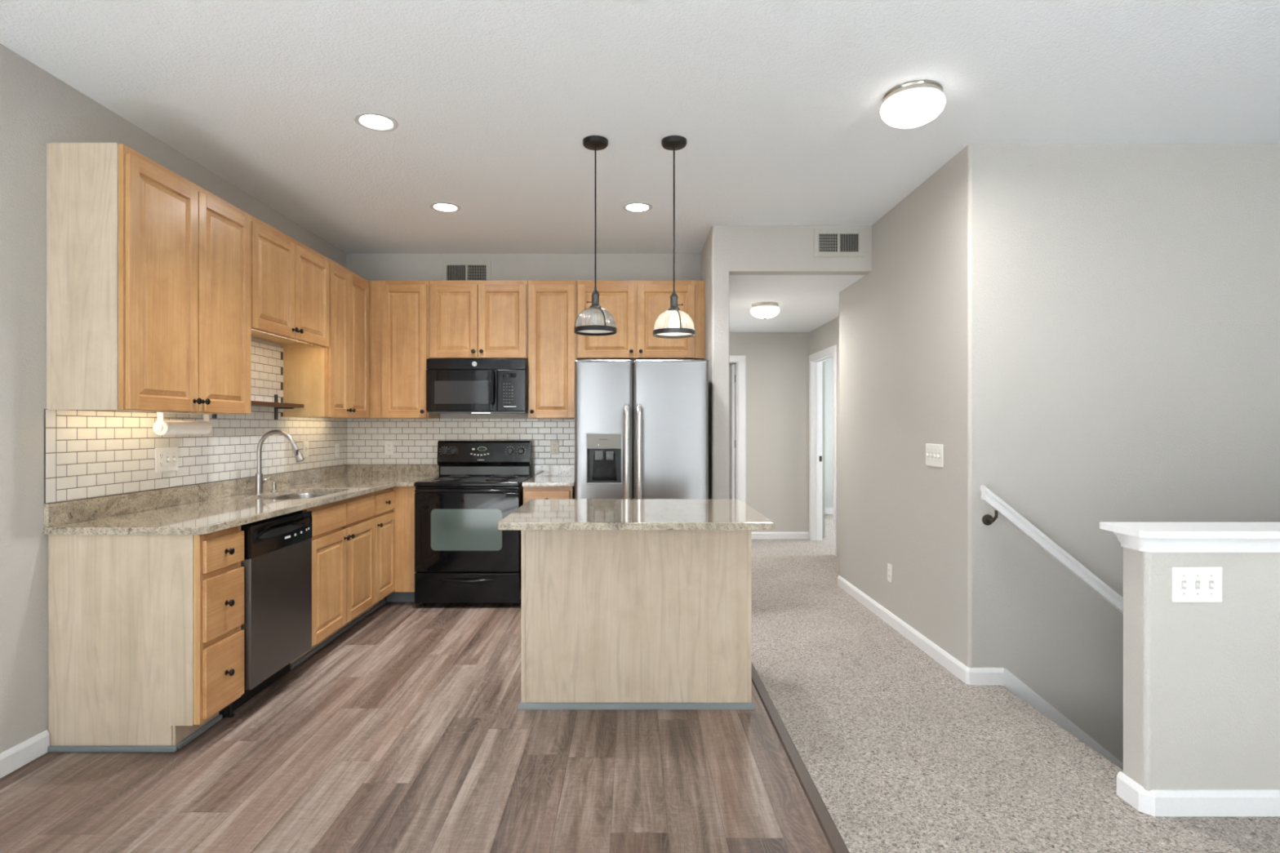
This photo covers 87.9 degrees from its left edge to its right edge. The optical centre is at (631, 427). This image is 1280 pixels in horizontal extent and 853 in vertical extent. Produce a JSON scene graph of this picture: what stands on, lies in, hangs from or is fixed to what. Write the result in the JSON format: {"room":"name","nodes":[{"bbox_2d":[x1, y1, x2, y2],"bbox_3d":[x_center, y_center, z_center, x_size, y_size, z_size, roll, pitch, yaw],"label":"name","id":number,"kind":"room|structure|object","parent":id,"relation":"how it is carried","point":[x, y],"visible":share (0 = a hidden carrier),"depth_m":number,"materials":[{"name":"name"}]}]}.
{"room":"kitchen","nodes":[
{"label":"kitchen","id":0,"kind":"room"},
{"bbox_2d":[0,43,346,753],"bbox_3d":[-2.426,-0.051,1.410,0.127,2.769,8.407,0,0,0],"label":"wall","id":1,"kind":"structure","parent":0,"point":[37,108],"depth_m":2.60,"materials":[{"name":"grey paint"}]},
{"bbox_2d":[0,729,49,778],"bbox_3d":[-2.355,1.262,-0.058,0.014,0.086,5.471,0,0,0],"label":"baseboard","id":2,"kind":"structure","parent":1,"relation":"attached to","point":[24,753],"depth_m":2.56,"materials":[{"name":"white wood"}]},
{"bbox_2d":[46,142,250,413],"bbox_3d":[-2.185,-0.609,3.119,0.354,1.076,0.884,0,0,0],"label":"upper cabinet","id":3,"kind":"object","parent":1,"relation":"attached to","point":[148,268],"visible":1,"depth_m":2.76,"materials":[{"name":"brown wood"}]},
{"bbox_2d":[152,412,210,435],"bbox_3d":[-2.210,-0.016,3.277,0.074,0.110,0.361,0,0,0],"label":"paper towel holder","id":4,"kind":"object","parent":3,"relation":"attached to","point":[160,427],"visible":0.73,"depth_m":3.11,"materials":[{"name":"white plastic"}]},
{"bbox_2d":[164,420,212,435],"bbox_3d":[-2.210,0.003,3.282,0.069,0.069,0.318,0,0,0],"label":"paper towel roll","id":5,"kind":"object","parent":4,"relation":"hanging from","point":[175,427],"visible":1,"depth_m":3.27,"materials":[{"name":"white paper"}]},
{"bbox_2d":[44,340,346,503],"bbox_3d":[-2.358,-0.114,4.077,0.008,0.843,2.819,0,0,0],"label":"tiled wall","id":6,"kind":"structure","parent":1,"relation":"attached to","point":[88,454],"depth_m":3.48,"materials":[{"name":"tile"}]},
{"bbox_2d":[155,447,177,472],"bbox_3d":[-2.344,0.163,3.355,0.018,0.122,0.163,0,0,0],"label":"outlet plate","id":7,"kind":"object","parent":6,"relation":"attached to","point":[166,458],"visible":1,"depth_m":3.35,"materials":[{"name":"white plastic"}]},
{"bbox_2d":[158,453,164,458],"bbox_3d":[-2.348,0.143,3.309,0.003,0.028,0.034,0,0,0],"label":"receptacle","id":8,"kind":"object","parent":7,"relation":"attached to","point":[161,455],"depth_m":3.31,"materials":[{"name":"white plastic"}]},
{"bbox_2d":[158,461,164,466],"bbox_3d":[-2.348,0.182,3.309,0.003,0.028,0.034,0,0,0],"label":"receptacle","id":9,"kind":"object","parent":7,"relation":"attached to","point":[161,464],"depth_m":3.31,"materials":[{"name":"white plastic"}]},
{"bbox_2d":[212,394,303,419],"bbox_3d":[-2.282,-0.133,4.022,0.144,0.165,0.902,0,0,0],"label":"wall shelf","id":10,"kind":"object","parent":6,"relation":"attached to","point":[276,404],"visible":0.52,"depth_m":4.25,"materials":[{"name":"brown wood"}]},
{"bbox_2d":[302,441,308,457],"bbox_3d":[-2.344,0.158,4.785,0.018,0.112,0.071,0,0,0],"label":"light switch","id":11,"kind":"object","parent":6,"relation":"attached to","point":[305,444],"visible":1,"depth_m":4.78,"materials":[{"name":"white plastic"}]},
{"bbox_2d":[334,443,339,457],"bbox_3d":[-2.349,0.183,5.291,0.008,0.107,0.071,0,0,0],"label":"outlet plate","id":12,"kind":"object","parent":6,"relation":"attached to","point":[336,445],"visible":1,"depth_m":5.29,"materials":[{"name":"white plastic"}]},
{"bbox_2d":[248,213,328,347],"bbox_3d":[-2.185,-0.841,4.022,0.354,0.610,0.922,0,0,0],"label":"upper cabinet","id":13,"kind":"object","parent":1,"relation":"attached to","point":[290,279],"visible":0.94,"depth_m":3.96,"materials":[{"name":"brown wood"}]},
{"bbox_2d":[283,257,368,417],"bbox_3d":[-2.185,-0.608,4.826,0.354,1.074,0.686,0,0,0],"label":"upper cabinet","id":14,"kind":"object","parent":1,"relation":"attached to","point":[332,381],"visible":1,"depth_m":4.60,"materials":[{"name":"brown wood"}]},
{"bbox_2d":[0,595,832,852],"bbox_3d":[-0.851,1.321,3.251,3.023,0.025,4.470,0,0,0],"label":"floor","id":15,"kind":"structure","parent":0,"point":[406,731],"depth_m":2.51,"materials":[{"name":"wood"}]},
{"bbox_2d":[47,525,244,751],"bbox_3d":[-2.031,0.870,2.822,0.657,0.876,0.310,0,0,0],"label":"base cabinet","id":16,"kind":"object","parent":15,"relation":"on","point":[146,637],"visible":0.99,"depth_m":2.69,"materials":[{"name":"brown wood"}]},
{"bbox_2d":[218,510,312,717],"bbox_3d":[-2.030,0.871,3.274,0.638,0.873,0.579,0,0,0],"label":"dishwasher","id":17,"kind":"object","parent":15,"relation":"on","point":[277,563],"visible":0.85,"depth_m":3.20,"materials":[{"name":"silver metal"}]},
{"bbox_2d":[240,510,302,526],"bbox_3d":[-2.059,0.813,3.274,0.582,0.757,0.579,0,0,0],"label":"control panel","id":18,"kind":"object","parent":17,"relation":"in","point":[300,511],"depth_m":3.25,"materials":[{"name":"black plastic"}]},
{"bbox_2d":[290,492,374,669],"bbox_3d":[-2.030,0.870,4.039,0.654,0.876,0.914,0,0,0],"label":"base cabinet","id":19,"kind":"object","parent":15,"relation":"on","point":[343,540],"visible":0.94,"depth_m":3.98,"materials":[{"name":"brown wood"}]},
{"bbox_2d":[358,486,415,620],"bbox_3d":[-1.974,0.870,4.989,0.767,0.876,0.986,0,0,0],"label":"base cabinet","id":20,"kind":"object","parent":15,"relation":"on","point":[394,507],"visible":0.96,"depth_m":4.85,"materials":[{"name":"brown wood"}]},
{"bbox_2d":[43,464,439,534],"bbox_3d":[-1.976,0.370,4.074,0.772,0.123,2.824,0,0,0],"label":"countertop","id":21,"kind":"structure","parent":20,"relation":"on","point":[202,508],"depth_m":3.35,"materials":[{"name":"beige stone"}]},
{"bbox_2d":[253,430,304,493],"bbox_3d":[-2.128,0.208,4.030,0.298,0.386,0.097,0,0,0],"label":"faucet","id":22,"kind":"object","parent":21,"relation":"on","point":[299,457],"visible":1,"depth_m":4.00,"materials":[{"name":"silver metal"}]},
{"bbox_2d":[270,481,288,491],"bbox_3d":[-2.213,0.370,4.163,0.104,0.062,0.043,0,0,0],"label":"soap dispenser","id":23,"kind":"object","parent":21,"relation":"on","point":[273,483],"visible":1,"depth_m":4.16,"materials":[{"name":"silver metal"}]},
{"bbox_2d":[262,493,333,499],"bbox_3d":[-2.017,0.534,4.026,0.437,0.203,0.701,0,0,0],"label":"sink","id":24,"kind":"object","parent":21,"relation":"in","point":[301,495],"visible":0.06,"depth_m":4.33,"materials":[{"name":"metal"}]},
{"bbox_2d":[414,440,532,606],"bbox_3d":[-1.191,0.709,5.091,0.762,1.199,0.744,0,0,0],"label":"range","id":25,"kind":"object","parent":15,"relation":"on","point":[461,556],"visible":0.98,"depth_m":4.79,"materials":[{"name":"black metal"}]},
{"bbox_2d":[414,475,532,487],"bbox_3d":[-1.191,0.413,5.103,0.762,0.038,0.635,0,0,0],"label":"cooktop","id":26,"kind":"object","parent":25,"relation":"in","point":[439,481],"depth_m":4.80,"materials":[{"name":"black glass"}]},
{"bbox_2d":[440,448,525,460],"bbox_3d":[-1.198,0.209,5.328,0.691,0.112,0.013,0,0,0],"label":"control panel","id":27,"kind":"object","parent":25,"relation":"attached to","point":[446,454],"depth_m":5.33,"materials":[{"name":"black plastic"}]},
{"bbox_2d":[523,486,574,504],"bbox_3d":[-0.617,0.870,5.142,0.361,0.876,0.654,0,0,0],"label":"base cabinet","id":28,"kind":"object","parent":15,"relation":"on","point":[529,492],"visible":0.06,"depth_m":4.84,"materials":[{"name":"brown wood"}]},
{"bbox_2d":[522,464,574,486],"bbox_3d":[-0.611,0.370,5.161,0.378,0.123,0.650,0,0,0],"label":"countertop","id":29,"kind":"structure","parent":28,"relation":"on","point":[545,475],"depth_m":5.44,"materials":[{"name":"beige stone"}]},
{"bbox_2d":[517,530,755,709],"bbox_3d":[0.020,0.870,3.374,1.101,0.876,0.597,0,0,0],"label":"base cabinet","id":30,"kind":"object","parent":15,"relation":"on","point":[611,620],"visible":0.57,"depth_m":3.09,"materials":[{"name":"laminate"}]},
{"bbox_2d":[497,498,774,530],"bbox_3d":[0.017,0.416,3.245,1.166,0.032,0.922,0,0,0],"label":"countertop","id":31,"kind":"structure","parent":30,"relation":"on","point":[535,514],"depth_m":3.01,"materials":[{"name":"beige stone"}]},
{"bbox_2d":[574,360,708,498],"bbox_3d":[0.065,0.424,4.864,0.907,1.763,0.920,0,0,0],"label":"refrigerator","id":32,"kind":"object","parent":15,"relation":"on","point":[642,426],"visible":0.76,"depth_m":4.49,"materials":[{"name":"silver metal"}]},
{"bbox_2d":[751,662,849,852],"bbox_3d":[0.644,1.304,2.870,0.053,0.009,3.708,0,0,0],"label":"trim","id":33,"kind":"structure","parent":15,"relation":"on","point":[834,839],"depth_m":2.49,"materials":[{"name":"plastic"}]},
{"bbox_2d":[346,253,701,477],"bbox_3d":[-0.897,-0.051,5.550,2.931,2.769,0.127,0,0,0],"label":"wall","id":34,"kind":"structure","parent":0,"point":[371,267],"depth_m":5.49,"materials":[{"name":"grey paint"}]},
{"bbox_2d":[368,280,439,418],"bbox_3d":[-1.821,-0.608,5.309,0.472,1.074,0.354,0,0,0],"label":"upper cabinet","id":35,"kind":"object","parent":34,"relation":"attached to","point":[399,310],"visible":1,"depth_m":5.16,"materials":[{"name":"brown wood"}]},
{"bbox_2d":[346,418,574,464],"bbox_3d":[-1.374,0.117,5.482,1.961,0.381,0.008,0,0,0],"label":"tiled wall","id":36,"kind":"structure","parent":34,"relation":"attached to","point":[415,441],"depth_m":5.48,"materials":[{"name":"tile"}]},
{"bbox_2d":[384,440,393,454],"bbox_3d":[-2.002,0.170,5.474,0.071,0.117,0.008,0,0,0],"label":"outlet plate","id":37,"kind":"object","parent":36,"relation":"attached to","point":[388,445],"visible":1,"depth_m":5.47,"materials":[{"name":"white plastic"}]},
{"bbox_2d":[550,440,559,454],"bbox_3d":[-0.637,0.168,5.474,0.071,0.112,0.008,0,0,0],"label":"outlet plate","id":38,"kind":"object","parent":36,"relation":"attached to","point":[554,445],"visible":1,"depth_m":5.47,"materials":[{"name":"beige plastic"}]},
{"bbox_2d":[442,260,490,280],"bbox_3d":[-1.365,-1.265,5.482,0.399,0.218,0.008,0,0,0],"label":"air vent","id":39,"kind":"object","parent":34,"relation":"in","point":[452,270],"visible":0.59,"depth_m":5.48,"materials":[{"name":"metal"}]},
{"bbox_2d":[429,280,528,359],"bbox_3d":[-1.199,-0.842,5.309,0.767,0.607,0.354,0,0,0],"label":"upper cabinet","id":40,"kind":"object","parent":34,"relation":"attached to","point":[468,319],"visible":0.98,"depth_m":5.16,"materials":[{"name":"brown wood"}]},
{"bbox_2d":[426,359,528,413],"bbox_3d":[-1.196,-0.318,5.260,0.762,0.416,0.447,0,0,0],"label":"microwave","id":41,"kind":"object","parent":40,"relation":"attached to","point":[453,386],"visible":0.99,"depth_m":5.08,"materials":[{"name":"black plastic"}]},
{"bbox_2d":[528,280,577,418],"bbox_3d":[-0.624,-0.608,5.309,0.378,1.074,0.354,0,0,0],"label":"upper cabinet","id":42,"kind":"object","parent":34,"relation":"attached to","point":[552,304],"visible":0.97,"depth_m":5.16,"materials":[{"name":"brown wood"}]},
{"bbox_2d":[576,280,704,359],"bbox_3d":[0.067,-0.842,5.309,0.998,0.607,0.354,0,0,0],"label":"upper cabinet","id":43,"kind":"object","parent":34,"relation":"attached to","point":[635,307],"visible":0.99,"depth_m":5.16,"materials":[{"name":"brown wood"}]},
{"bbox_2d":[0,0,1279,253],"bbox_3d":[1.422,-1.486,1.346,7.823,0.102,8.534,0,0,0],"label":"ceiling","id":44,"kind":"structure","parent":0,"point":[776,104],"depth_m":2.83,"materials":[{"name":"white paint"}]},
{"bbox_2d":[353,111,398,131],"bbox_3d":[-1.201,-1.432,3.119,0.196,0.006,0.196,0,0,0],"label":"recessed light","id":45,"kind":"object","parent":44,"relation":"in","point":[377,122],"visible":1,"depth_m":3.11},
{"bbox_2d":[430,202,461,213],"bbox_3d":[-1.217,-1.432,4.331,0.196,0.006,0.196,0,0,0],"label":"recessed light","id":46,"kind":"object","parent":44,"relation":"in","point":[439,206],"visible":1,"depth_m":4.32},
{"bbox_2d":[573,135,617,335],"bbox_3d":[-0.183,-0.954,3.327,0.214,0.963,0.214,0,0,0],"label":"pendant light","id":47,"kind":"object","parent":44,"relation":"hanging from","point":[595,143],"visible":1,"depth_m":3.32,"materials":[{"name":"black metal"}]},
{"bbox_2d":[586,287,601,309],"bbox_3d":[-0.189,-0.648,3.327,0.074,0.107,0.061,0,0,0],"label":"socket","id":48,"kind":"object","parent":47,"relation":"attached to","point":[595,295],"depth_m":3.31,"materials":[{"name":"black metal"}]},
{"bbox_2d":[578,329,613,333],"bbox_3d":[-0.183,-0.484,3.327,0.198,0.002,0.198,0,0,0],"label":"diffuser","id":49,"kind":"object","parent":47,"relation":"attached to","point":[580,331],"depth_m":3.36,"materials":[{"name":"white glass"}]},
{"bbox_2d":[622,202,652,213],"bbox_3d":[0.036,-1.432,4.331,0.196,0.006,0.196,0,0,0],"label":"recessed light","id":50,"kind":"object","parent":44,"relation":"in","point":[637,207],"visible":1,"depth_m":4.32,"materials":[{"name":"white plastic"}]},
{"bbox_2d":[653,135,695,337],"bbox_3d":[0.211,-0.947,3.327,0.214,0.975,0.214,0,0,0],"label":"pendant light","id":51,"kind":"object","parent":44,"relation":"hanging from","point":[673,143],"visible":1,"depth_m":3.32,"materials":[{"name":"glass"}]},
{"bbox_2d":[656,333,690,335],"bbox_3d":[0.211,-0.471,3.327,0.198,0.002,0.198,0,0,0],"label":"diffuser","id":52,"kind":"object","parent":51,"relation":"attached to","point":[657,334],"depth_m":3.36,"materials":[{"name":"white glass"}]},
{"bbox_2d":[667,289,683,311],"bbox_3d":[0.217,-0.635,3.327,0.074,0.107,0.061,0,0,0],"label":"socket","id":53,"kind":"object","parent":51,"relation":"attached to","point":[673,297],"depth_m":3.31,"materials":[{"name":"black metal"}]},
{"bbox_2d":[880,80,946,128],"bbox_3d":[1.206,-1.372,2.857,0.262,0.127,0.262,0,0,0],"label":"flush ceiling light","id":54,"kind":"object","parent":44,"relation":"attached to","point":[917,103],"visible":1,"depth_m":2.78,"materials":[{"name":"white glass"}]},
{"bbox_2d":[701,225,728,498],"bbox_3d":[0.631,-0.051,6.287,0.124,2.769,3.124,0,0,0],"label":"wall","id":55,"kind":"structure","parent":0,"point":[714,253],"depth_m":4.72,"materials":[{"name":"grey paint"}]},
{"bbox_2d":[728,332,809,531],"bbox_3d":[1.384,0.112,7.805,1.631,2.444,0.117,0,0,0],"label":"wall","id":56,"kind":"structure","parent":0,"point":[777,363],"depth_m":7.75,"materials":[{"name":"grey paint"}]},
{"bbox_2d":[751,531,808,538],"bbox_3d":[1.702,1.262,7.740,0.742,0.086,0.014,0,0,0],"label":"baseboard","id":57,"kind":"structure","parent":56,"relation":"attached to","point":[755,535],"depth_m":7.73,"materials":[{"name":"white wood"}]},
{"bbox_2d":[728,360,825,537],"bbox_3d":[1.300,0.112,8.750,1.971,2.444,2.007,0,0,0],"label":"wall","id":58,"kind":"structure","parent":0,"point":[824,362],"depth_m":7.86,"materials":[{"name":"grey paint"}]},
{"bbox_2d":[728,355,745,502],"bbox_3d":[0.946,0.234,8.171,0.754,2.139,0.880,0,0,0],"label":"door","id":59,"kind":"structure","parent":58,"relation":"in","point":[737,371],"depth_m":7.75,"materials":[{"name":"white wood"}]},
{"bbox_2d":[728,275,865,332],"bbox_3d":[1.434,-1.161,6.293,1.532,0.102,2.908,0,0,0],"label":"ceiling","id":60,"kind":"structure","parent":0,"point":[806,303],"depth_m":5.79,"materials":[{"name":"white paint"}]},
{"bbox_2d":[750,302,779,319],"bbox_3d":[1.201,-1.043,5.994,0.262,0.135,0.262,0,0,0],"label":"flush ceiling light","id":61,"kind":"object","parent":60,"relation":"attached to","point":[764,310],"visible":1,"depth_m":5.90,"materials":[{"name":"white glass"}]},
{"bbox_2d":[728,225,871,275],"bbox_3d":[1.196,-1.272,4.782,1.021,0.325,0.114,0,0,0],"label":"wall header","id":62,"kind":"structure","parent":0,"point":[753,250],"depth_m":4.72,"materials":[{"name":"grey paint"}]},
{"bbox_2d":[813,228,863,257],"bbox_3d":[1.469,-1.311,4.720,0.353,0.198,0.008,0,0,0],"label":"air vent","id":63,"kind":"object","parent":62,"relation":"in","point":[828,242],"visible":1,"depth_m":4.72,"materials":[{"name":"metal"}]},
{"bbox_2d":[809,316,839,557],"bbox_3d":[2.131,0.112,6.617,0.117,2.444,2.261,0,0,0],"label":"wall","id":64,"kind":"structure","parent":0,"point":[827,335],"depth_m":6.76,"materials":[{"name":"grey paint"}]},
{"bbox_2d":[808,344,836,555],"bbox_3d":[2.124,0.234,7.220,0.136,2.139,0.998,0,0,0],"label":"door frame","id":65,"kind":"structure","parent":64,"relation":"in","point":[816,359],"depth_m":7.64,"materials":[{"name":"white wood"}]},
{"bbox_2d":[825,358,833,507],"bbox_3d":[3.050,0.112,7.836,1.722,2.444,4.445,0,0,0],"label":"wall","id":66,"kind":"structure","parent":0,"point":[828,363],"depth_m":9.96,"materials":[{"name":"grey paint"}]},
{"bbox_2d":[825,507,833,514],"bbox_3d":[3.005,1.257,9.949,1.610,0.102,0.015,0,0,0],"label":"baseboard","id":67,"kind":"structure","parent":66,"relation":"attached to","point":[828,510],"depth_m":9.94,"materials":[{"name":"white wood"}]},
{"bbox_2d":[839,144,972,667],"bbox_3d":[1.765,-0.051,4.426,0.117,2.769,2.121,0,0,0],"label":"wall","id":68,"kind":"structure","parent":0,"point":[905,326],"depth_m":4.03,"materials":[{"name":"grey paint"}]},
{"bbox_2d":[887,563,892,582],"bbox_3d":[1.702,0.963,4.387,0.008,0.117,0.071,0,0,0],"label":"outlet plate","id":69,"kind":"object","parent":68,"relation":"attached to","point":[889,566],"visible":1,"depth_m":4.38,"materials":[{"name":"white plastic"}]},
{"bbox_2d":[837,575,1004,685],"bbox_3d":[1.789,1.262,4.410,0.192,0.086,2.117,0,0,0],"label":"baseboard","id":70,"kind":"structure","parent":68,"relation":"attached to","point":[970,676],"depth_m":3.77,"materials":[{"name":"white wood"}]},
{"bbox_2d":[925,443,943,467],"bbox_3d":[1.697,0.156,3.705,0.018,0.126,0.210,0,0,0],"label":"light switch","id":71,"kind":"object","parent":68,"relation":"attached to","point":[934,452],"visible":1,"depth_m":3.70,"materials":[{"name":"white plastic"}]},
{"bbox_2d":[751,514,1279,852],"bbox_3d":[2.934,1.321,5.486,4.547,0.038,8.941,0,0,0],"label":"floor","id":72,"kind":"structure","parent":0,"point":[903,754],"depth_m":2.68,"materials":[{"name":"beige carpet"}]},
{"bbox_2d":[972,144,1279,763],"bbox_3d":[3.466,1.333,3.424,3.482,5.537,0.117,0,0,0],"label":"wall","id":73,"kind":"structure","parent":0,"point":[1126,298],"depth_m":3.37,"materials":[{"name":"grey paint"}]},
{"bbox_2d":[980,484,1123,613],"bbox_3d":[2.878,1.247,3.309,2.286,1.925,0.111,0,0,0],"label":"handrail","id":74,"kind":"object","parent":73,"relation":"attached to","point":[1000,507],"visible":0.47,"depth_m":3.26,"materials":[{"name":"white wood"}]},
{"bbox_2d":[1002,667,1123,769],"bbox_3d":[2.844,2.143,3.358,1.933,1.848,0.015,0,0,0],"label":"baseboard","id":75,"kind":"structure","parent":73,"relation":"attached to","point":[1012,683],"depth_m":3.35,"materials":[{"name":"white wood"}]},
{"bbox_2d":[1123,546,1279,791],"bbox_3d":[3.470,0.869,2.295,3.475,0.930,0.119,0,0,0],"label":"wall","id":76,"kind":"structure","parent":0,"point":[1202,680],"depth_m":2.23,"materials":[{"name":"grey paint"}]},
{"bbox_2d":[1099,522,1279,552],"bbox_3d":[3.444,0.381,2.295,3.526,0.076,0.216,0,0,0],"label":"trim","id":77,"kind":"structure","parent":76,"relation":"on","point":[1154,537],"depth_m":2.22,"materials":[{"name":"white wood"}]},
{"bbox_2d":[1171,566,1222,602],"bbox_3d":[1.899,0.528,2.225,0.168,0.119,0.018,0,0,0],"label":"light switch","id":78,"kind":"object","parent":76,"relation":"attached to","point":[1188,584],"visible":1,"depth_m":2.23,"materials":[{"name":"white plastic"}]},
{"bbox_2d":[1116,771,1279,816],"bbox_3d":[3.463,1.262,2.288,3.489,0.086,0.133,0,0,0],"label":"baseboard","id":79,"kind":"structure","parent":76,"relation":"attached to","point":[1155,802],"depth_m":2.22,"materials":[{"name":"white wood"}]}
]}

